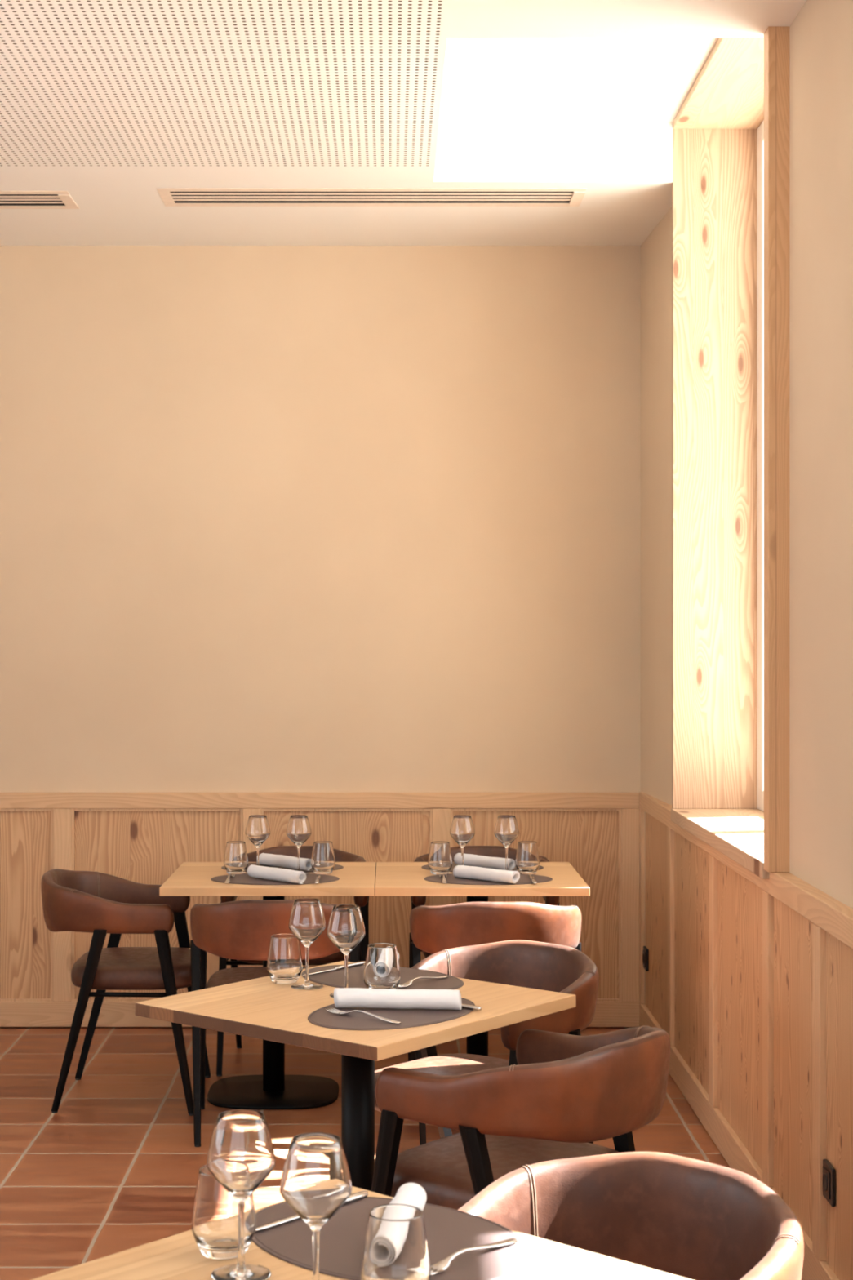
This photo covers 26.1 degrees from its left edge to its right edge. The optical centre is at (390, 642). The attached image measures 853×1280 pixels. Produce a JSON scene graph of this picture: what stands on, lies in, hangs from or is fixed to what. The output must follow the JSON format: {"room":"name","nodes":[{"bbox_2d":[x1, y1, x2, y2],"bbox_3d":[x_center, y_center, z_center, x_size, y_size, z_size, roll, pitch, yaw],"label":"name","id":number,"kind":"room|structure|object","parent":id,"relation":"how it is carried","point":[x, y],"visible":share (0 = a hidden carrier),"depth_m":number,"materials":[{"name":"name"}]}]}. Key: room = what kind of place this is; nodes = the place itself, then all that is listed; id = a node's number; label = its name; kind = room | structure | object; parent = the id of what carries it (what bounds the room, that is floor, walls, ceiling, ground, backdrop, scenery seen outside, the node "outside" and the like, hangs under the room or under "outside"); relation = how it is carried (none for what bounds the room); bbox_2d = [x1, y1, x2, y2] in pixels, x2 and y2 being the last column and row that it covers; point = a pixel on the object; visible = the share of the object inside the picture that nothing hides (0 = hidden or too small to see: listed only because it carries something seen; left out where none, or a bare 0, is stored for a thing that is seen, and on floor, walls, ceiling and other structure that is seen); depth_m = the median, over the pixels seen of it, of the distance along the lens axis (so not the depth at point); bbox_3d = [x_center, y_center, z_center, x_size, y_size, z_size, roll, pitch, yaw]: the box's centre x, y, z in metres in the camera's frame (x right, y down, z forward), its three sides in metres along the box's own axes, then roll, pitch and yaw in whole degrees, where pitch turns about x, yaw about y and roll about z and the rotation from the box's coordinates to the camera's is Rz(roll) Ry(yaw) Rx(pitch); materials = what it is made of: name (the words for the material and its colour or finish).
{"room":"restaurant dining room","nodes":[
{"label":"restaurant dining room","id":0,"kind":"room"},
{"bbox_2d":[0,191,640,792],"bbox_3d":[-0.950,-0.310,7.550,5.900,3.700,0.300,0,0,0],"label":"wall","id":1,"kind":"structure","parent":0,"point":[273,518],"depth_m":7.40,"materials":[{"name":"paint"}]},
{"bbox_2d":[0,792,639,1026],"bbox_3d":[-1.001,1.067,7.378,3.998,0.934,0.045,0,0,0],"label":"wall paneling","id":2,"kind":"structure","parent":1,"relation":"attached to","point":[140,837],"depth_m":7.37,"materials":[{"name":"beige wood"}]},
{"bbox_2d":[0,1026,803,1279],"bbox_3d":[-1.000,1.600,3.000,5.800,0.120,9.400,0,0,0],"label":"floor","id":3,"kind":"structure","parent":0,"point":[117,1165],"depth_m":5.78,"materials":[{"name":"tile"}]},
{"bbox_2d":[40,868,210,1115],"bbox_3d":[-0.905,1.159,6.270,0.550,0.762,0.546,0,0,0],"label":"armchair","id":4,"kind":"object","parent":3,"relation":"on","point":[98,904],"visible":0.91,"depth_m":6.04,"materials":[{"name":"brown leather"}]},
{"bbox_2d":[159,862,376,1109],"bbox_3d":[-0.398,1.165,6.295,0.695,0.750,0.695,0,0,0],"label":"dining table","id":5,"kind":"object","parent":3,"relation":"on","point":[273,1089],"visible":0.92,"depth_m":6.21,"materials":[{"name":"brown wood"}]},
{"bbox_2d":[223,840,248,874],"bbox_3d":[-0.527,0.735,6.300,0.084,0.108,0.084,0,0,0],"label":"tumbler","id":6,"kind":"object","parent":5,"relation":"on","point":[236,860],"visible":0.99,"depth_m":6.27,"materials":[{"name":"clear glass"}]},
{"bbox_2d":[210,873,339,884],"bbox_3d":[-0.384,0.788,6.160,0.430,0.003,0.310,0,0,0],"label":"placemat","id":7,"kind":"object","parent":5,"relation":"on","point":[243,878],"visible":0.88,"depth_m":6.11,"materials":[{"name":"leather"}]},
{"bbox_2d":[224,873,235,883],"bbox_3d":[-0.534,0.779,6.119,0.024,0.014,0.202,0,0,0],"label":"fork","id":8,"kind":"object","parent":7,"relation":"on","point":[228,880],"visible":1,"depth_m":6.08,"materials":[{"name":"metal"}]},
{"bbox_2d":[244,814,270,866],"bbox_3d":[-0.451,0.690,6.285,0.086,0.200,0.086,0,0,0],"label":"wine glass","id":9,"kind":"object","parent":7,"relation":"on","point":[257,829],"visible":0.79,"depth_m":6.26,"materials":[{"name":"clear glass"}]},
{"bbox_2d":[244,814,270,848],"bbox_3d":[-0.451,0.644,6.285,0.086,0.109,0.086,0,0,0],"label":"bowl","id":10,"kind":"object","parent":9,"relation":"on","point":[257,829],"depth_m":6.26,"materials":[{"name":"clear glass"}]},
{"bbox_2d":[247,864,306,884],"bbox_3d":[-0.377,0.765,6.094,0.256,0.043,0.044,0,0,45],"label":"rolled napkin","id":11,"kind":"object","parent":7,"relation":"on","point":[255,871],"visible":1,"depth_m":6.07,"materials":[{"name":"white fabric"}]},
{"bbox_2d":[286,814,311,874],"bbox_3d":[-0.311,0.690,6.285,0.086,0.200,0.086,0,0,0],"label":"wine glass","id":12,"kind":"object","parent":7,"relation":"on","point":[299,828],"visible":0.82,"depth_m":6.26,"materials":[{"name":"clear glass"}]},
{"bbox_2d":[286,814,311,848],"bbox_3d":[-0.311,0.644,6.285,0.086,0.109,0.086,0,0,0],"label":"bowl","id":13,"kind":"object","parent":12,"relation":"on","point":[299,828],"depth_m":6.26,"materials":[{"name":"clear glass"}]},
{"bbox_2d":[314,874,321,884],"bbox_3d":[-0.239,0.783,6.119,0.018,0.007,0.228,0,0,0],"label":"table knife","id":14,"kind":"object","parent":7,"relation":"on","point":[318,876],"visible":1,"depth_m":6.09,"materials":[{"name":"metal"}]},
{"bbox_2d":[221,862,343,872],"bbox_3d":[-0.378,0.788,6.476,0.430,0.003,0.310,0,0,0],"label":"placemat","id":15,"kind":"object","parent":5,"relation":"on","point":[336,866],"visible":0.29,"depth_m":6.46,"materials":[{"name":"leather"}]},
{"bbox_2d":[258,853,311,870],"bbox_3d":[-0.367,0.765,6.444,0.044,0.043,0.256,0,0,-44],"label":"rolled napkin","id":16,"kind":"object","parent":15,"relation":"on","point":[272,860],"visible":0.96,"depth_m":6.42,"materials":[{"name":"white fabric"}]},
{"bbox_2d":[311,840,335,874],"bbox_3d":[-0.229,0.735,6.300,0.084,0.108,0.084,0,0,0],"label":"tumbler","id":17,"kind":"object","parent":5,"relation":"on","point":[322,860],"visible":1,"depth_m":6.27,"materials":[{"name":"clear glass"}]},
{"bbox_2d":[190,899,361,1146],"bbox_3d":[-0.360,1.159,5.830,0.546,0.762,0.550,0,0,0],"label":"armchair","id":18,"kind":"object","parent":3,"relation":"on","point":[237,930],"visible":0.56,"depth_m":5.60,"materials":[{"name":"brown leather"}]},
{"bbox_2d":[216,845,368,1076],"bbox_3d":[-0.345,1.159,6.810,0.546,0.762,0.550,0,0,0],"label":"armchair","id":19,"kind":"object","parent":3,"relation":"on","point":[362,902],"visible":0.17,"depth_m":6.62,"materials":[{"name":"brown leather"}]},
{"bbox_2d":[135,960,576,1191],"bbox_3d":[-0.071,1.165,4.090,0.695,0.750,0.695,0,0,40],"label":"dining table","id":20,"kind":"object","parent":3,"relation":"on","point":[261,1008],"visible":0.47,"depth_m":4.01,"materials":[{"name":"brown wood"}]},
{"bbox_2d":[266,933,302,984],"bbox_3d":[-0.245,0.735,4.286,0.084,0.108,0.084,0,0,0],"label":"tumbler","id":21,"kind":"object","parent":20,"relation":"on","point":[284,962],"visible":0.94,"depth_m":4.25,"materials":[{"name":"clear glass"}]},
{"bbox_2d":[288,897,325,990],"bbox_3d":[-0.190,0.690,4.225,0.086,0.200,0.086,0,0,0],"label":"wine glass","id":22,"kind":"object","parent":20,"relation":"on","point":[307,922],"visible":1,"depth_m":4.20,"materials":[{"name":"clear glass"}]},
{"bbox_2d":[288,897,325,947],"bbox_3d":[-0.190,0.644,4.225,0.086,0.109,0.086,0,0,0],"label":"bowl","id":23,"kind":"object","parent":22,"relation":"on","point":[307,922],"depth_m":4.20,"materials":[{"name":"clear glass"}]},
{"bbox_2d":[327,904,365,997],"bbox_3d":[-0.098,0.690,4.120,0.086,0.200,0.086,0,0,0],"label":"wine glass","id":24,"kind":"object","parent":20,"relation":"on","point":[346,927],"visible":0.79,"depth_m":4.09,"materials":[{"name":"clear glass"}]},
{"bbox_2d":[327,904,365,955],"bbox_3d":[-0.098,0.644,4.120,0.086,0.109,0.086,0,0,0],"label":"bowl","id":25,"kind":"object","parent":24,"relation":"on","point":[346,927],"depth_m":4.09,"materials":[{"name":"clear glass"}]},
{"bbox_2d":[363,942,400,989],"bbox_3d":[-0.018,0.735,4.150,0.084,0.108,0.084,0,0,0],"label":"tumbler","id":26,"kind":"object","parent":20,"relation":"on","point":[382,969],"visible":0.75,"depth_m":4.12,"materials":[{"name":"clear glass"}]},
{"bbox_2d":[301,964,463,989],"bbox_3d":[-0.020,0.788,4.333,0.430,0.003,0.300,0,0,40],"label":"placemat","id":27,"kind":"object","parent":20,"relation":"on","point":[335,978],"visible":0.64,"depth_m":4.33,"materials":[{"name":"leather"}]},
{"bbox_2d":[302,960,364,976],"bbox_3d":[-0.135,0.783,4.430,0.018,0.007,0.228,0,0,40],"label":"table knife","id":28,"kind":"object","parent":27,"relation":"on","point":[362,962],"visible":0.89,"depth_m":4.44,"materials":[{"name":"metal"}]},
{"bbox_2d":[398,975,448,987],"bbox_3d":[0.069,0.779,4.260,0.024,0.014,0.202,0,0,40],"label":"fork","id":29,"kind":"object","parent":27,"relation":"on","point":[407,984],"visible":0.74,"depth_m":4.24,"materials":[{"name":"metal"}]},
{"bbox_2d":[307,997,475,1030],"bbox_3d":[0.006,0.788,3.945,0.300,0.003,0.430,0,0,40],"label":"placemat","id":30,"kind":"object","parent":20,"relation":"on","point":[408,1018],"visible":0.69,"depth_m":3.87,"materials":[{"name":"leather"}]},
{"bbox_2d":[323,1006,400,1023],"bbox_3d":[-0.057,0.779,3.867,0.202,0.014,0.024,0,0,40],"label":"fork","id":31,"kind":"object","parent":30,"relation":"on","point":[334,1011],"visible":1,"depth_m":3.88,"materials":[{"name":"metal"}]},
{"bbox_2d":[333,987,462,1009],"bbox_3d":[0.017,0.765,3.961,0.274,0.043,0.044,0,0,5],"label":"rolled napkin","id":32,"kind":"object","parent":30,"relation":"on","point":[451,999],"visible":1,"depth_m":3.94,"materials":[{"name":"white fabric"}]},
{"bbox_2d":[462,1004,481,1010],"bbox_3d":[0.107,0.783,4.018,0.228,0.007,0.018,0,0,40],"label":"table knife","id":33,"kind":"object","parent":30,"relation":"on","point":[464,1006],"visible":0.29,"depth_m":3.96,"materials":[{"name":"metal"}]},
{"bbox_2d":[31,1186,691,1279],"bbox_3d":[-0.050,1.165,2.205,0.695,0.750,0.695,0,0,43],"label":"dining table","id":34,"kind":"object","parent":3,"relation":"on","point":[178,1256],"visible":0.22,"depth_m":2.33,"materials":[{"name":"brown wood"}]},
{"bbox_2d":[191,1164,256,1259],"bbox_3d":[-0.215,0.735,2.385,0.084,0.108,0.084,0,0,0],"label":"tumbler","id":35,"kind":"object","parent":34,"relation":"on","point":[215,1219],"visible":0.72,"depth_m":2.35,"materials":[{"name":"clear glass"}]},
{"bbox_2d":[206,1109,275,1279],"bbox_3d":[-0.186,0.690,2.300,0.086,0.200,0.086,0,0,0],"label":"wine glass","id":36,"kind":"object","parent":34,"relation":"on","point":[241,1156],"visible":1,"depth_m":2.27,"materials":[{"name":"clear glass"}]},
{"bbox_2d":[206,1109,275,1203],"bbox_3d":[-0.186,0.644,2.300,0.086,0.109,0.086,0,0,0],"label":"bowl","id":37,"kind":"object","parent":36,"relation":"on","point":[241,1155],"depth_m":2.27,"materials":[{"name":"clear glass"}]},
{"bbox_2d":[280,1132,351,1279],"bbox_3d":[-0.088,0.690,2.190,0.086,0.200,0.086,0,0,0],"label":"wine glass","id":38,"kind":"object","parent":34,"relation":"on","point":[316,1182],"visible":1,"depth_m":2.16,"materials":[{"name":"clear glass"}]},
{"bbox_2d":[280,1132,351,1231],"bbox_3d":[-0.088,0.644,2.190,0.086,0.109,0.086,0,0,0],"label":"bowl","id":39,"kind":"object","parent":38,"relation":"on","point":[316,1182],"depth_m":2.16,"materials":[{"name":"clear glass"}]},
{"bbox_2d":[252,1196,533,1279],"bbox_3d":[-0.004,0.788,2.440,0.430,0.003,0.310,0,0,43],"label":"placemat","id":40,"kind":"object","parent":34,"relation":"on","point":[449,1231],"visible":0.7,"depth_m":2.42,"materials":[{"name":"leather"}]},
{"bbox_2d":[255,1190,368,1231],"bbox_3d":[-0.111,0.783,2.539,0.018,0.007,0.228,0,0,42],"label":"table knife","id":41,"kind":"object","parent":40,"relation":"on","point":[356,1196],"visible":0.48,"depth_m":2.51,"materials":[{"name":"metal"}]},
{"bbox_2d":[389,1182,426,1211],"bbox_3d":[0.009,0.765,2.427,0.044,0.043,0.241,0,0,10],"label":"rolled napkin","id":42,"kind":"object","parent":40,"relation":"on","point":[414,1194],"visible":0.16,"depth_m":2.50,"materials":[{"name":"white fabric"}]},
{"bbox_2d":[430,1237,517,1275],"bbox_3d":[0.096,0.779,2.349,0.024,0.014,0.202,0,0,42],"label":"fork","id":43,"kind":"object","parent":40,"relation":"on","point":[442,1265],"visible":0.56,"depth_m":2.33,"materials":[{"name":"metal"}]},
{"bbox_2d":[360,1204,431,1279],"bbox_3d":[0.007,0.735,2.205,0.084,0.108,0.084,0,0,0],"label":"tumbler","id":44,"kind":"object","parent":34,"relation":"on","point":[396,1244],"visible":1,"depth_m":2.18,"materials":[{"name":"clear glass"}]},
{"bbox_2d":[374,862,590,1056],"bbox_3d":[0.298,1.165,6.295,0.695,0.750,0.695,0,0,0],"label":"dining table","id":45,"kind":"object","parent":3,"relation":"on","point":[392,878],"visible":0.42,"depth_m":6.04,"materials":[{"name":"brown wood"}]},
{"bbox_2d":[427,841,452,875],"bbox_3d":[0.171,0.735,6.290,0.084,0.108,0.084,0,0,0],"label":"tumbler","id":46,"kind":"object","parent":45,"relation":"on","point":[440,860],"visible":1,"depth_m":6.26,"materials":[{"name":"clear glass"}]},
{"bbox_2d":[421,862,543,872],"bbox_3d":[0.325,0.788,6.476,0.430,0.003,0.310,0,0,0],"label":"placemat","id":47,"kind":"object","parent":45,"relation":"on","point":[454,864],"visible":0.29,"depth_m":6.46,"materials":[{"name":"leather"}]},
{"bbox_2d":[453,853,515,871],"bbox_3d":[0.329,0.765,6.439,0.044,0.043,0.256,0,0,-44],"label":"rolled napkin","id":48,"kind":"object","parent":47,"relation":"on","point":[469,860],"visible":0.92,"depth_m":6.42,"materials":[{"name":"white fabric"}]},
{"bbox_2d":[423,873,552,884],"bbox_3d":[0.329,0.788,6.160,0.430,0.003,0.310,0,0,0],"label":"placemat","id":49,"kind":"object","parent":45,"relation":"on","point":[524,878],"visible":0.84,"depth_m":6.11,"materials":[{"name":"leather"}]},
{"bbox_2d":[439,873,447,883],"bbox_3d":[0.178,0.779,6.119,0.024,0.014,0.202,0,0,0],"label":"fork","id":50,"kind":"object","parent":49,"relation":"on","point":[444,881],"visible":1,"depth_m":6.08,"materials":[{"name":"metal"}]},
{"bbox_2d":[449,814,475,874],"bbox_3d":[0.247,0.690,6.285,0.086,0.200,0.086,0,0,0],"label":"wine glass","id":51,"kind":"object","parent":49,"relation":"on","point":[462,830],"visible":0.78,"depth_m":6.26,"materials":[{"name":"clear glass"}]},
{"bbox_2d":[449,814,475,848],"bbox_3d":[0.247,0.644,6.285,0.086,0.109,0.086,0,0,0],"label":"bowl","id":52,"kind":"object","parent":51,"relation":"on","point":[462,830],"depth_m":6.26,"materials":[{"name":"clear glass"}]},
{"bbox_2d":[453,865,519,883],"bbox_3d":[0.317,0.765,6.094,0.256,0.043,0.044,0,0,43],"label":"rolled napkin","id":53,"kind":"object","parent":49,"relation":"on","point":[459,871],"visible":1,"depth_m":6.07,"materials":[{"name":"white fabric"}]},
{"bbox_2d":[493,814,519,870],"bbox_3d":[0.398,0.690,6.285,0.086,0.200,0.086,0,0,0],"label":"wine glass","id":54,"kind":"object","parent":49,"relation":"on","point":[506,828],"visible":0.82,"depth_m":6.26,"materials":[{"name":"clear glass"}]},
{"bbox_2d":[493,814,519,848],"bbox_3d":[0.398,0.644,6.285,0.086,0.109,0.086,0,0,0],"label":"bowl","id":55,"kind":"object","parent":54,"relation":"on","point":[506,828],"depth_m":6.26,"materials":[{"name":"clear glass"}]},
{"bbox_2d":[528,874,537,884],"bbox_3d":[0.474,0.783,6.119,0.018,0.007,0.228,0,0,0],"label":"table knife","id":56,"kind":"object","parent":49,"relation":"on","point":[531,877],"visible":1,"depth_m":6.08,"materials":[{"name":"metal"}]},
{"bbox_2d":[515,840,539,874],"bbox_3d":[0.470,0.735,6.300,0.084,0.108,0.084,0,0,0],"label":"tumbler","id":57,"kind":"object","parent":45,"relation":"on","point":[527,860],"visible":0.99,"depth_m":6.27,"materials":[{"name":"clear glass"}]},
{"bbox_2d":[411,845,559,1059],"bbox_3d":[0.345,1.159,6.810,0.546,0.762,0.550,0,0,0],"label":"armchair","id":58,"kind":"object","parent":3,"relation":"on","point":[486,851],"visible":0.16,"depth_m":7.03,"materials":[{"name":"brown leather"}]},
{"bbox_2d":[374,939,599,1143],"bbox_3d":[0.229,1.159,4.595,0.546,0.762,0.550,0,0,43],"label":"armchair","id":59,"kind":"object","parent":3,"relation":"on","point":[543,966],"visible":0.35,"depth_m":4.72,"materials":[{"name":"brown leather"}]},
{"bbox_2d":[408,902,582,1145],"bbox_3d":[0.330,1.159,5.790,0.546,0.762,0.550,0,0,0],"label":"armchair","id":60,"kind":"object","parent":3,"relation":"on","point":[433,929],"visible":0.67,"depth_m":5.54,"materials":[{"name":"brown leather"}]},
{"bbox_2d":[371,1025,670,1209],"bbox_3d":[0.285,1.159,3.787,0.550,0.762,0.546,0,0,40],"label":"armchair","id":61,"kind":"object","parent":3,"relation":"on","point":[565,1093],"visible":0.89,"depth_m":3.61,"materials":[{"name":"brown leather"}]},
{"bbox_2d":[457,1151,804,1279],"bbox_3d":[0.284,1.159,2.584,0.550,0.762,0.546,0,0,-45],"label":"armchair","id":62,"kind":"object","parent":3,"relation":"on","point":[688,1218],"visible":0.62,"depth_m":2.78,"materials":[{"name":"brown leather"}]},
{"bbox_2d":[0,0,806,245],"bbox_3d":[-1.250,-1.710,3.000,4.700,0.229,8.800,0,0,0],"label":"ceiling","id":63,"kind":"structure","parent":0,"point":[107,104],"depth_m":5.76,"materials":[{"name":"paint"}]},
{"bbox_2d":[0,191,79,208],"bbox_3d":[-1.895,-1.608,6.635,1.510,0.036,0.260,0,0,0],"label":"ceiling vent","id":64,"kind":"object","parent":63,"relation":"in","point":[8,199],"visible":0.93,"depth_m":6.67,"materials":[{"name":"metal"}]},
{"bbox_2d":[156,187,586,206],"bbox_3d":[-0.065,-1.608,6.595,1.510,0.036,0.260,0,0,0],"label":"ceiling vent","id":65,"kind":"object","parent":63,"relation":"in","point":[181,197],"visible":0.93,"depth_m":6.58,"materials":[{"name":"metal"}]},
{"bbox_2d":[640,0,852,1004],"bbox_3d":[1.379,-0.460,3.000,0.743,4.000,9.400,0,0,0],"label":"wall","id":66,"kind":"structure","parent":0,"point":[821,33],"depth_m":4.51,"materials":[{"name":"paint"}]},
{"bbox_2d":[642,946,648,971],"bbox_3d":[1.002,1.240,7.235,0.015,0.086,0.086,0,0,0],"label":"wall socket","id":67,"kind":"object","parent":66,"relation":"attached to","point":[645,952],"visible":1,"depth_m":7.21,"materials":[{"name":"black plastic"}]},
{"bbox_2d":[671,26,789,879],"bbox_3d":[1.158,-0.593,5.589,0.364,2.425,1.638,0,0,0],"label":"window","id":68,"kind":"structure","parent":66,"relation":"in","point":[731,184],"depth_m":6.38,"materials":[{"name":"beige wood"}]},
{"bbox_2d":[639,791,852,1279],"bbox_3d":[1.030,1.065,3.178,0.070,0.941,8.355,0,0,0],"label":"wainscoting","id":69,"kind":"structure","parent":66,"relation":"attached to","point":[749,977],"depth_m":5.04,"materials":[{"name":"brown wood"}]},
{"bbox_2d":[822,1159,835,1206],"bbox_3d":[1.002,1.235,4.215,0.015,0.086,0.086,0,0,0],"label":"wall socket","id":70,"kind":"object","parent":66,"relation":"attached to","point":[828,1171],"visible":1,"depth_m":4.18,"materials":[{"name":"black plastic"}]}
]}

